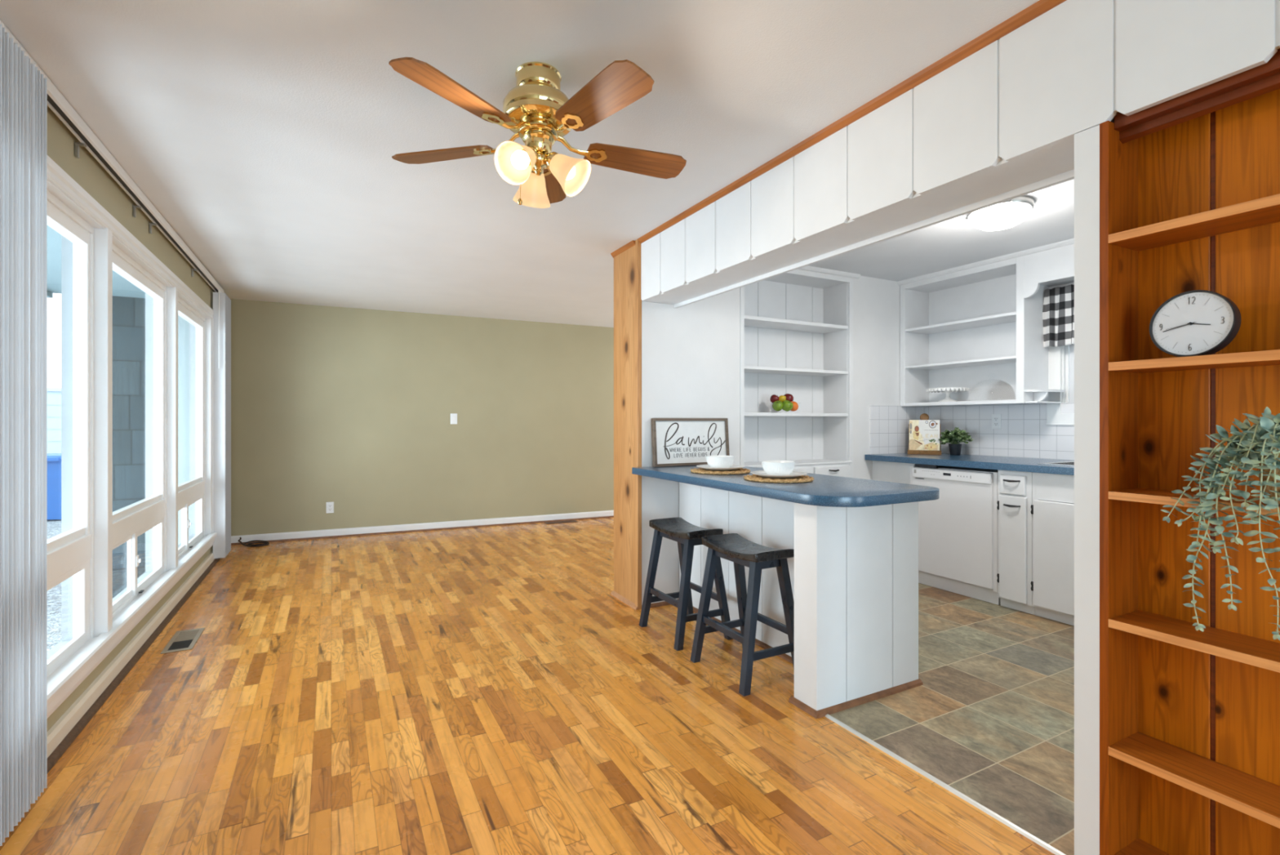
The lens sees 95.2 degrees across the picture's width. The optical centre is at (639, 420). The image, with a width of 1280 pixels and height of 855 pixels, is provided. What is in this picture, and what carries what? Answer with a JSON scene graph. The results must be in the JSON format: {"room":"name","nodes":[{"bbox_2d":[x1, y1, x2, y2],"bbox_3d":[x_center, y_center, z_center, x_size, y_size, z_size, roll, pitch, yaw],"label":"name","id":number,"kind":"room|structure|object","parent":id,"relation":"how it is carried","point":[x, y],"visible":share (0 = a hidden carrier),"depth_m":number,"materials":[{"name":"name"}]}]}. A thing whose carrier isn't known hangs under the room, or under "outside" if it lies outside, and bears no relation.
{"room":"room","nodes":[
{"label":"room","id":0,"kind":"room"},
{"bbox_2d":[47,106,215,730],"bbox_3d":[-1.857,0.020,1.451,0.130,2.480,9.700,0,0,-28],"label":"wall","id":1,"kind":"structure","parent":0,"point":[86,171],"depth_m":2.73,"materials":[{"name":"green paint"}]},
{"bbox_2d":[47,225,145,297],"bbox_3d":[-2.316,-1.050,1.153,0.960,0.180,8.200,0,0,-28],"label":"eave","id":2,"kind":"object","parent":1,"relation":"attached to","point":[122,286],"visible":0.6,"depth_m":4.10,"materials":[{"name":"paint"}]},
{"bbox_2d":[47,550,214,757],"bbox_3d":[-1.776,1.157,1.460,0.022,0.086,9.440,0,0,-28],"label":"baseboard","id":3,"kind":"structure","parent":1,"relation":"attached to","point":[63,726],"depth_m":2.68,"materials":[{"name":"beige wood"}]},
{"bbox_2d":[47,155,217,717],"bbox_3d":[-2.742,0.056,3.166,0.185,1.978,4.100,0,0,-28],"label":"window","id":4,"kind":"structure","parent":1,"relation":"in","point":[70,553],"depth_m":2.58,"materials":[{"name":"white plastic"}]},
{"bbox_2d":[0,19,231,845],"bbox_3d":[-2.472,0.005,2.866,0.102,2.317,5.377,0,0,-28],"label":"vertical blind","id":5,"kind":"object","parent":4,"relation":"attached to","point":[26,92],"visible":1,"depth_m":1.75,"materials":[{"name":"white plastic"}]},
{"bbox_2d":[112,243,166,617],"bbox_3d":[-2.747,0.055,3.171,0.071,1.820,1.227,0,0,-28],"label":"window","id":6,"kind":"structure","parent":4,"relation":"attached to","point":[133,520],"depth_m":3.53,"materials":[{"name":"white plastic"}]},
{"bbox_2d":[177,296,204,558],"bbox_3d":[-3.348,0.055,4.310,0.071,1.820,1.222,0,0,-28],"label":"window","id":7,"kind":"structure","parent":4,"relation":"attached to","point":[192,491],"depth_m":4.80,"materials":[{"name":"white plastic"}]},
{"bbox_2d":[47,557,220,773],"bbox_3d":[-1.753,1.190,1.466,0.024,0.021,9.430,0,0,-28],"label":"trim","id":8,"kind":"structure","parent":1,"relation":"attached to","point":[61,748],"depth_m":2.64,"materials":[{"name":"brown wood"}]},
{"bbox_2d":[230,298,613,535],"bbox_3d":[-1.262,0.020,6.945,6.370,2.480,0.120,0,0,-24],"label":"wall","id":9,"kind":"structure","parent":0,"point":[350,408],"depth_m":6.33,"materials":[{"name":"green paint"}]},
{"bbox_2d":[326,502,333,513],"bbox_3d":[-3.185,0.892,6.008,0.070,0.114,0.009,0,0,-24],"label":"wall outlet","id":10,"kind":"object","parent":9,"relation":"attached to","point":[330,505],"visible":1,"depth_m":6.01,"materials":[{"name":"white plastic"}]},
{"bbox_2d":[231,510,613,545],"bbox_3d":[-1.208,1.158,6.896,6.113,0.084,0.014,0,0,-24],"label":"baseboard","id":11,"kind":"structure","parent":9,"relation":"attached to","point":[291,535],"depth_m":6.33,"materials":[{"name":"white wood"}]},
{"bbox_2d":[450,413,457,423],"bbox_3d":[-2.072,-0.021,6.509,0.074,0.118,0.010,0,0,-24],"label":"light switch","id":12,"kind":"object","parent":9,"relation":"attached to","point":[453,415],"visible":1,"depth_m":6.51,"materials":[{"name":"white plastic"}]},
{"bbox_2d":[0,516,1074,854],"bbox_3d":[0.918,1.230,2.888,6.280,0.061,9.650,0,0,-28],"label":"floor","id":13,"kind":"structure","parent":0,"point":[481,690],"depth_m":2.27,"materials":[{"name":"brown wood"}]},
{"bbox_2d":[160,626,204,653],"bbox_3d":[-2.492,1.198,3.196,0.132,0.005,0.356,0,0,-28],"label":"floor vent","id":14,"kind":"object","parent":13,"relation":"in","point":[182,640],"visible":1,"depth_m":3.18,"materials":[{"name":"grey metal"}]},
{"bbox_2d":[173,629,199,641],"bbox_3d":[-2.525,1.198,3.260,0.088,0.003,0.167,0,0,-28],"label":"grille","id":15,"kind":"object","parent":14,"relation":"attached to","point":[185,635],"depth_m":3.25,"materials":[{"name":"grey metal"}]},
{"bbox_2d":[238,537,269,546],"bbox_3d":[-3.711,1.160,5.612,0.269,0.079,0.150,0,0,-21],"label":"cable","id":16,"kind":"object","parent":13,"relation":"on","point":[251,544],"visible":1,"depth_m":5.61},
{"bbox_2d":[544,520,577,524],"bbox_3d":[-0.932,1.198,6.909,0.380,0.005,0.124,0,0,-24],"label":"floor vent","id":17,"kind":"object","parent":13,"relation":"in","point":[567,521],"visible":1,"depth_m":6.89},
{"bbox_2d":[547,520,575,523],"bbox_3d":[-0.930,1.198,6.910,0.326,0.003,0.090,0,0,-24],"label":"grille","id":18,"kind":"object","parent":17,"relation":"attached to","point":[568,521],"depth_m":6.90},
{"bbox_2d":[610,239,641,609],"bbox_3d":[-0.095,0.022,3.887,0.044,2.355,0.380,0,0,-28],"label":"post","id":19,"kind":"object","parent":13,"relation":"on","point":[627,264],"visible":0.85,"depth_m":3.86,"materials":[{"name":"brown wood"}]},
{"bbox_2d":[639,516,733,650],"bbox_3d":[0.254,0.893,3.325,0.360,0.615,0.435,0,0,-28],"label":"stool","id":20,"kind":"object","parent":13,"relation":"on","point":[687,535],"visible":0.95,"depth_m":3.21,"materials":[{"name":"black paint"}]},
{"bbox_2d":[690,533,794,696],"bbox_3d":[0.511,0.893,2.823,0.360,0.615,0.435,0,0,-28],"label":"stool","id":21,"kind":"object","parent":13,"relation":"on","point":[733,547],"visible":0.98,"depth_m":2.71,"materials":[{"name":"black paint"}]},
{"bbox_2d":[641,482,923,718],"bbox_3d":[0.637,0.769,3.191,0.650,0.862,1.550,0,0,-28],"label":"peninsula base","id":22,"kind":"object","parent":13,"relation":"on","point":[854,571],"visible":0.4,"depth_m":2.54,"materials":[{"name":"white paint"}]},
{"bbox_2d":[631,465,939,506],"bbox_3d":[0.653,0.316,3.120,0.702,0.042,1.686,0,0,-28],"label":"countertop","id":23,"kind":"structure","parent":22,"relation":"on","point":[824,490],"depth_m":2.60,"materials":[{"name":"blue stone"}]},
{"bbox_2d":[651,417,729,466],"bbox_3d":[0.342,0.139,3.873,0.585,0.313,0.054,0,0,-28],"label":"family sign","id":24,"kind":"object","parent":23,"relation":"on","point":[676,442],"visible":0.96,"depth_m":3.86,"materials":[{"name":"white wood"}]},
{"bbox_2d":[690,467,750,474],"bbox_3d":[0.459,0.287,3.356,0.343,0.018,0.342,0,0,-28],"label":"placemat","id":25,"kind":"object","parent":23,"relation":"on","point":[700,470],"visible":0.79,"depth_m":3.25,"materials":[{"name":"beige wicker"}]},
{"bbox_2d":[696,464,744,470],"bbox_3d":[0.462,0.269,3.359,0.276,0.020,0.276,0,0,-28],"label":"dinner plate","id":26,"kind":"object","parent":25,"relation":"on","point":[733,467],"visible":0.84,"depth_m":3.28,"materials":[{"name":"white ceramic"}]},
{"bbox_2d":[706,455,734,467],"bbox_3d":[0.460,0.236,3.358,0.165,0.066,0.165,0,0,-28],"label":"bowl","id":27,"kind":"object","parent":26,"relation":"on","point":[715,461],"visible":0.94,"depth_m":3.30,"materials":[{"name":"white ceramic"}]},
{"bbox_2d":[743,474,813,483],"bbox_3d":[0.691,0.287,2.923,0.343,0.018,0.342,0,0,-28],"label":"placemat","id":28,"kind":"object","parent":23,"relation":"on","point":[804,478],"visible":0.78,"depth_m":2.82,"materials":[{"name":"beige wicker"}]},
{"bbox_2d":[751,470,807,477],"bbox_3d":[0.694,0.269,2.926,0.276,0.020,0.276,0,0,-28],"label":"dinner plate","id":29,"kind":"object","parent":28,"relation":"on","point":[761,473],"visible":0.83,"depth_m":2.85,"materials":[{"name":"white ceramic"}]},
{"bbox_2d":[761,460,795,475],"bbox_3d":[0.692,0.236,2.925,0.165,0.066,0.165,0,0,-28],"label":"bowl","id":30,"kind":"object","parent":29,"relation":"on","point":[770,467],"visible":0.93,"depth_m":2.87,"materials":[{"name":"white ceramic"}]},
{"bbox_2d":[740,270,853,477],"bbox_3d":[1.137,0.043,4.462,1.104,2.315,0.338,0,0,-28],"label":"built-in shelves","id":31,"kind":"object","parent":13,"relation":"on","point":[797,326],"visible":0.48,"depth_m":4.62,"materials":[{"name":"white paint"}]},
{"bbox_2d":[744,412,848,416],"bbox_3d":[1.124,-0.046,4.478,1.028,0.024,0.264,0,0,-28],"label":"shelf","id":32,"kind":"object","parent":31,"relation":"attached to","point":[746,414],"depth_m":4.37,"materials":[{"name":"white paint"}]},
{"bbox_2d":[744,365,848,376],"bbox_3d":[1.124,-0.377,4.478,1.028,0.022,0.264,0,0,-28],"label":"shelf","id":33,"kind":"object","parent":31,"relation":"attached to","point":[749,371],"depth_m":4.47,"materials":[{"name":"white paint"}]},
{"bbox_2d":[744,315,848,333],"bbox_3d":[1.124,-0.732,4.478,1.028,0.026,0.264,0,0,-28],"label":"shelf","id":34,"kind":"object","parent":31,"relation":"attached to","point":[751,322],"depth_m":4.49,"materials":[{"name":"white paint"}]},
{"bbox_2d":[872,460,915,484],"bbox_3d":[1.973,0.757,4.555,0.018,0.885,0.385,0,0,-28],"label":"filler panel","id":35,"kind":"object","parent":13,"relation":"on","point":[886,471],"depth_m":4.56,"materials":[{"name":"white paint"}]},
{"bbox_2d":[910,463,1000,604],"bbox_3d":[2.412,0.758,4.202,0.611,0.880,0.636,0,0,-28],"label":"dishwasher","id":36,"kind":"object","parent":13,"relation":"on","point":[957,530],"visible":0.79,"depth_m":4.00,"materials":[{"name":"white metal"}]},
{"bbox_2d":[996,469,1035,614],"bbox_3d":[2.634,0.757,3.834,0.721,0.882,0.211,0,0,-28],"label":"base cabinet","id":37,"kind":"object","parent":13,"relation":"on","point":[1015,488],"visible":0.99,"depth_m":3.67,"materials":[{"name":"white paint"}]},
{"bbox_2d":[1031,471,1074,625],"bbox_3d":[2.917,0.757,3.298,0.721,0.882,1.011,0,0,-28],"label":"base cabinet","id":38,"kind":"object","parent":13,"relation":"on","point":[1052,508],"visible":0.23,"depth_m":3.48,"materials":[{"name":"white paint"}]},
{"bbox_2d":[864,453,1074,475],"bbox_3d":[2.650,0.292,3.850,0.736,0.044,2.256,0,0,-28],"label":"countertop","id":39,"kind":"structure","parent":38,"relation":"on","point":[980,461],"depth_m":4.00,"materials":[{"name":"blue stone"}]},
{"bbox_2d":[907,413,941,454],"bbox_3d":[2.306,0.105,4.743,0.244,0.330,0.162,0,0,27],"label":"easel","id":40,"kind":"object","parent":39,"relation":"on","point":[923,416],"visible":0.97,"depth_m":4.70,"materials":[{"name":"brown wood"}]},
{"bbox_2d":[909,419,939,450],"bbox_3d":[2.298,0.125,4.727,0.223,0.262,0.075,0,0,27],"label":"cookbook","id":41,"kind":"object","parent":40,"relation":"on","point":[924,434],"visible":1,"depth_m":4.72,"materials":[{"name":"paper"}]},
{"bbox_2d":[909,420,936,433],"bbox_3d":[2.289,0.052,4.732,0.196,0.109,0.021,0,0,27],"label":"print","id":42,"kind":"object","parent":41,"relation":"attached to","point":[915,426],"depth_m":4.73},
{"bbox_2d":[912,430,936,450],"bbox_3d":[2.289,0.154,4.708,0.172,0.167,0.018,0,0,35],"label":"print","id":43,"kind":"object","parent":41,"relation":"attached to","point":[922,439],"depth_m":4.71,"materials":[{"name":"beige paper"}]},
{"bbox_2d":[913,422,937,444],"bbox_3d":[2.295,0.106,4.718,0.189,0.178,0.034,0,0,27],"label":"print","id":44,"kind":"object","parent":41,"relation":"attached to","point":[924,433],"depth_m":4.71},
{"bbox_2d":[925,421,935,426],"bbox_3d":[2.342,0.029,4.711,0.070,0.050,0.010,0,0,27],"label":"print","id":45,"kind":"object","parent":41,"relation":"on","point":[928,424],"depth_m":4.71},
{"bbox_2d":[937,426,973,454],"bbox_3d":[2.464,0.160,4.607,0.244,0.221,0.252,0,0,-17],"label":"potted plant","id":46,"kind":"object","parent":39,"relation":"on","point":[953,437],"visible":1,"depth_m":4.57,"materials":[{"name":"green plant"}]},
{"bbox_2d":[1037,461,1074,466],"bbox_3d":[2.848,0.354,3.453,0.490,0.181,0.680,0,0,-28],"label":"sink","id":47,"kind":"object","parent":39,"relation":"in","point":[1062,463],"visible":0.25,"depth_m":3.69,"materials":[{"name":"silver metal"}]},
{"bbox_2d":[1099,48,1279,854],"bbox_3d":[1.506,0.205,1.065,0.169,1.990,1.078,0,0,-28],"label":"bookcase","id":48,"kind":"object","parent":13,"relation":"on","point":[1189,183],"visible":0.98,"depth_m":1.46,"materials":[{"name":"brown wood"}]},
{"bbox_2d":[1149,289,1241,356],"bbox_3d":[1.318,-0.227,1.388,0.073,0.159,0.157,0,0,-28],"label":"desk clock","id":49,"kind":"object","parent":48,"relation":"on","point":[1196,322],"visible":0.98,"depth_m":1.37,"materials":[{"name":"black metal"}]},
{"bbox_2d":[1160,406,1279,639],"bbox_3d":[1.341,0.220,1.280,0.197,0.499,0.261,0,0,-28],"label":"eucalyptus plant","id":50,"kind":"object","parent":48,"relation":"on","point":[1257,442],"visible":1,"depth_m":1.26,"materials":[{"name":"green plant"}]},
{"bbox_2d":[0,0,1074,327],"bbox_3d":[0.943,-1.228,2.872,6.450,0.145,9.800,0,0,-28],"label":"ceiling","id":51,"kind":"structure","parent":0,"point":[266,135],"depth_m":2.23,"materials":[{"name":"white paint"}]},
{"bbox_2d":[388,57,686,208],"bbox_3d":[-0.310,-0.940,1.958,1.014,0.430,1.031,0,0,-28],"label":"ceiling fan","id":52,"kind":"object","parent":51,"relation":"hanging from","point":[536,110],"visible":1,"depth_m":1.88,"materials":[{"name":"brown wood"}]},
{"bbox_2d":[521,146,537,164],"bbox_3d":[-0.360,-0.863,1.908,0.054,0.055,0.055,0,0,-28],"label":"socket","id":53,"kind":"object","parent":52,"relation":"attached to","point":[535,148],"depth_m":1.90,"materials":[{"name":"white glass"}]},
{"bbox_2d":[531,168,543,173],"bbox_3d":[-0.358,-0.864,2.004,0.058,0.055,0.055,0,0,-28],"label":"socket","id":54,"kind":"object","parent":52,"relation":"attached to","point":[533,169],"depth_m":1.98,"materials":[{"name":"gold metal"}]},
{"bbox_2d":[545,151,559,169],"bbox_3d":[-0.288,-0.862,1.943,0.055,0.054,0.055,0,0,-28],"label":"socket","id":55,"kind":"object","parent":52,"relation":"attached to","point":[550,157],"depth_m":1.92,"materials":[{"name":"gold metal"}]},
{"bbox_2d":[965,195,1034,231],"bbox_3d":[1.939,-1.097,3.155,0.320,0.119,0.316,0,0,-28],"label":"ceiling light","id":56,"kind":"object","parent":51,"relation":"attached to","point":[1008,214],"visible":0.87,"depth_m":3.06,"materials":[{"name":"white glass"}]},
{"bbox_2d":[641,269,899,604],"bbox_3d":[1.184,0.020,4.560,2.850,2.360,0.360,0,0,-28],"label":"wall","id":57,"kind":"structure","parent":0,"point":[691,353],"depth_m":3.98,"materials":[{"name":"white paint"}]},
{"bbox_2d":[797,238,1074,284],"bbox_3d":[1.992,-1.143,3.426,1.652,0.035,2.400,0,0,-28],"label":"crown molding","id":58,"kind":"structure","parent":57,"relation":"attached to","point":[1069,242],"depth_m":4.35,"materials":[{"name":"white paint"}]},
{"bbox_2d":[643,117,1114,308],"bbox_3d":[0.979,-0.950,2.212,0.272,0.420,3.600,0,0,-28],"label":"soffit","id":59,"kind":"structure","parent":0,"point":[1052,165],"depth_m":2.18,"materials":[{"name":"white paint"}]},
{"bbox_2d":[825,713,1066,854],"bbox_3d":[1.775,1.197,0.457,0.023,0.006,4.352,0,0,-28],"label":"trim","id":60,"kind":"structure","parent":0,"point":[1022,831],"depth_m":1.89,"materials":[{"name":"metal"}]},
{"bbox_2d":[1049,282,1074,288],"bbox_3d":[3.859,0.050,2.489,0.130,2.420,6.200,0,0,-28],"label":"wall","id":61,"kind":"structure","parent":0,"point":[1065,284],"depth_m":4.08,"materials":[{"name":"white paint"}]},
{"bbox_2d":[869,402,1074,459],"bbox_3d":[2.685,0.072,3.848,0.681,0.395,2.301,0,0,-28],"label":"backsplash","id":62,"kind":"structure","parent":61,"relation":"attached to","point":[1024,432],"depth_m":4.53,"materials":[{"name":"white tile"}]},
{"bbox_2d":[991,413,1001,429],"bbox_3d":[2.722,0.007,4.469,0.009,0.116,0.072,0,0,-28],"label":"wall outlet","id":63,"kind":"object","parent":62,"relation":"attached to","point":[996,418],"visible":1,"depth_m":4.46,"materials":[{"name":"white plastic"}]},
{"bbox_2d":[899,244,1074,406],"bbox_3d":[2.795,-0.627,4.017,0.323,1.015,2.097,0,0,-28],"label":"upper cabinet","id":64,"kind":"object","parent":61,"relation":"attached to","point":[980,329],"visible":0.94,"depth_m":4.51,"materials":[{"name":"white paint"}]},
{"bbox_2d":[926,386,969,401],"bbox_3d":[2.447,-0.202,4.652,0.308,0.110,0.306,0,0,-28],"label":"cake stand","id":65,"kind":"object","parent":64,"relation":"on","point":[950,389],"visible":0.94,"depth_m":4.61,"materials":[{"name":"white ceramic"}]},
{"bbox_2d":[905,355,1016,369],"bbox_3d":[2.538,-0.441,4.501,0.305,0.018,0.920,0,0,-28],"label":"shelf","id":66,"kind":"object","parent":64,"relation":"attached to","point":[1009,361],"depth_m":4.51,"materials":[{"name":"white paint"}]},
{"bbox_2d":[905,311,1016,333],"bbox_3d":[2.538,-0.745,4.501,0.305,0.020,0.920,0,0,-28],"label":"shelf","id":67,"kind":"object","parent":64,"relation":"attached to","point":[1006,319],"depth_m":4.51,"materials":[{"name":"white paint"}]},
{"bbox_2d":[1024,389,1064,392],"bbox_3d":[2.782,-0.205,4.022,0.295,0.016,0.105,0,0,-28],"label":"corner shelf","id":68,"kind":"object","parent":64,"relation":"attached to","point":[1025,390],"depth_m":3.99,"materials":[{"name":"white paint"}]},
{"bbox_2d":[1046,344,1074,425],"bbox_3d":[3.202,-0.449,3.663,0.118,0.962,1.160,0,0,-28],"label":"window","id":69,"kind":"structure","parent":61,"relation":"in","point":[1058,357],"depth_m":4.08,"materials":[{"name":"white plastic"}]},
{"bbox_2d":[1069,343,1074,402],"bbox_3d":[3.190,-0.495,3.658,0.029,0.867,0.952,0,0,-28],"label":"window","id":70,"kind":"structure","parent":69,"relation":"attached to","point":[1071,346],"depth_m":4.04,"materials":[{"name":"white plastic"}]},
{"bbox_2d":[1074,124,1099,854],"bbox_3d":[2.082,0.020,0.045,0.235,2.360,3.536,0,0,-28],"label":"wall partition","id":71,"kind":"structure","parent":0,"point":[1086,142],"depth_m":1.53,"materials":[{"name":"white paint"}]},
{"bbox_2d":[610,0,1066,257],"bbox_3d":[0.740,-1.139,2.297,0.040,0.035,3.972,0,0,-28],"label":"trim","id":72,"kind":"structure","parent":71,"relation":"attached to","point":[1040,7],"depth_m":2.08,"materials":[{"name":"orange wood"}]},
{"bbox_2d":[640,0,1279,301],"bbox_3d":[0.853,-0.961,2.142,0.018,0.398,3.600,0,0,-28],"label":"upper cabinets","id":73,"kind":"object","parent":71,"relation":"attached to","point":[1068,71],"visible":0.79,"depth_m":1.76,"materials":[{"name":"white paint"}]},
{"bbox_3d":[1.082,-0.098,4.416,0.260,0.079,0.260,0,0,-28],"label":"fruit bowl","id":74,"kind":"object","parent":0,"visible":0},
{"bbox_2d":[769,394,778,403],"bbox_3d":[1.023,-0.162,4.434,0.074,0.073,0.074,0,0,-28],"label":"apple","id":75,"kind":"object","parent":74,"relation":"in","point":[773,397],"visible":0.85,"depth_m":4.41,"materials":[{"name":"red food"}]},
{"bbox_2d":[772,400,782,411],"bbox_3d":[1.030,-0.111,4.371,0.081,0.080,0.080,0,0,-28],"label":"apple","id":76,"kind":"object","parent":74,"relation":"in","point":[777,406],"visible":1,"depth_m":4.34,"materials":[{"name":"green food"}]},
{"bbox_2d":[778,395,786,401],"bbox_3d":[1.073,-0.163,4.421,0.060,0.058,0.057,0,0,-28],"label":"lemon","id":77,"kind":"object","parent":74,"relation":"in","point":[782,397],"visible":0.71,"depth_m":4.40,"materials":[{"name":"yellow food"}]},
{"bbox_2d":[782,400,793,411],"bbox_3d":[1.099,-0.112,4.369,0.088,0.086,0.087,0,0,-28],"label":"apple","id":78,"kind":"object","parent":74,"relation":"in","point":[788,405],"visible":0.98,"depth_m":4.34,"materials":[{"name":"green food"}]},
{"bbox_2d":[790,400,798,411],"bbox_3d":[1.158,-0.109,4.422,0.080,0.077,0.078,0,0,-28],"label":"orange","id":79,"kind":"object","parent":74,"relation":"in","point":[795,407],"visible":0.74,"depth_m":4.39,"materials":[{"name":"orange food"}]},
{"bbox_2d":[784,393,793,401],"bbox_3d":[1.133,-0.167,4.474,0.083,0.080,0.083,0,0,-28],"label":"apple","id":80,"kind":"object","parent":79,"relation":"on","point":[788,397],"visible":0.51,"depth_m":4.44,"materials":[{"name":"red food"}]},
{"label":"outside","id":81,"kind":"structure","parent":0,"visible":0},
{"bbox_2d":[47,519,61,650],"bbox_3d":[-22.812,1.550,-0.731,38.968,0.100,60.000,0,0,-28],"label":"ground","id":82,"kind":"structure","parent":81,"point":[54,526],"depth_m":4.69,"materials":[{"name":"white snow"}]},
{"bbox_2d":[47,453,61,519],"bbox_3d":[-8.959,1.010,8.995,0.660,0.980,0.810,0,0,-8],"label":"recycling bin","id":83,"kind":"object","parent":82,"relation":"on","point":[54,460],"visible":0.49,"depth_m":8.72,"materials":[{"name":"blue plastic"}]},
{"bbox_2d":[47,387,61,453],"bbox_3d":[-13.699,0.400,12.032,15.000,2.200,0.170,0,0,-28],"label":"fence","id":84,"kind":"object","parent":82,"relation":"on","point":[54,394],"visible":0.02,"depth_m":12.57,"materials":[{"name":"white"}]},
{"bbox_2d":[112,295,145,597],"bbox_3d":[-4.365,0.265,5.057,0.480,2.570,0.780,0,0,-28],"label":"wall","id":85,"kind":"structure","parent":82,"relation":"on","point":[128,313],"depth_m":4.73,"materials":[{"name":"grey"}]},
{"bbox_2d":[177,315,189,544],"bbox_3d":[-4.051,0.265,5.206,0.245,2.570,0.810,0,0,-28],"label":"window","id":86,"kind":"structure","parent":85,"relation":"attached to","point":[183,325],"depth_m":4.88,"materials":[{"name":"glass"}]},
{"bbox_3d":[3.117,-0.894,3.672,0.074,0.011,1.018,0,0,-28],"label":"curtain rod","id":87,"kind":"object","parent":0,"visible":0},
{"bbox_2d":[1042,284,1074,346],"bbox_3d":[3.056,-0.716,3.655,0.058,0.416,1.050,0,0,-28],"label":"valance curtain","id":88,"kind":"object","parent":87,"relation":"hanging from","point":[1058,309],"visible":0.16,"depth_m":4.01,"materials":[{"name":"black fabric"}]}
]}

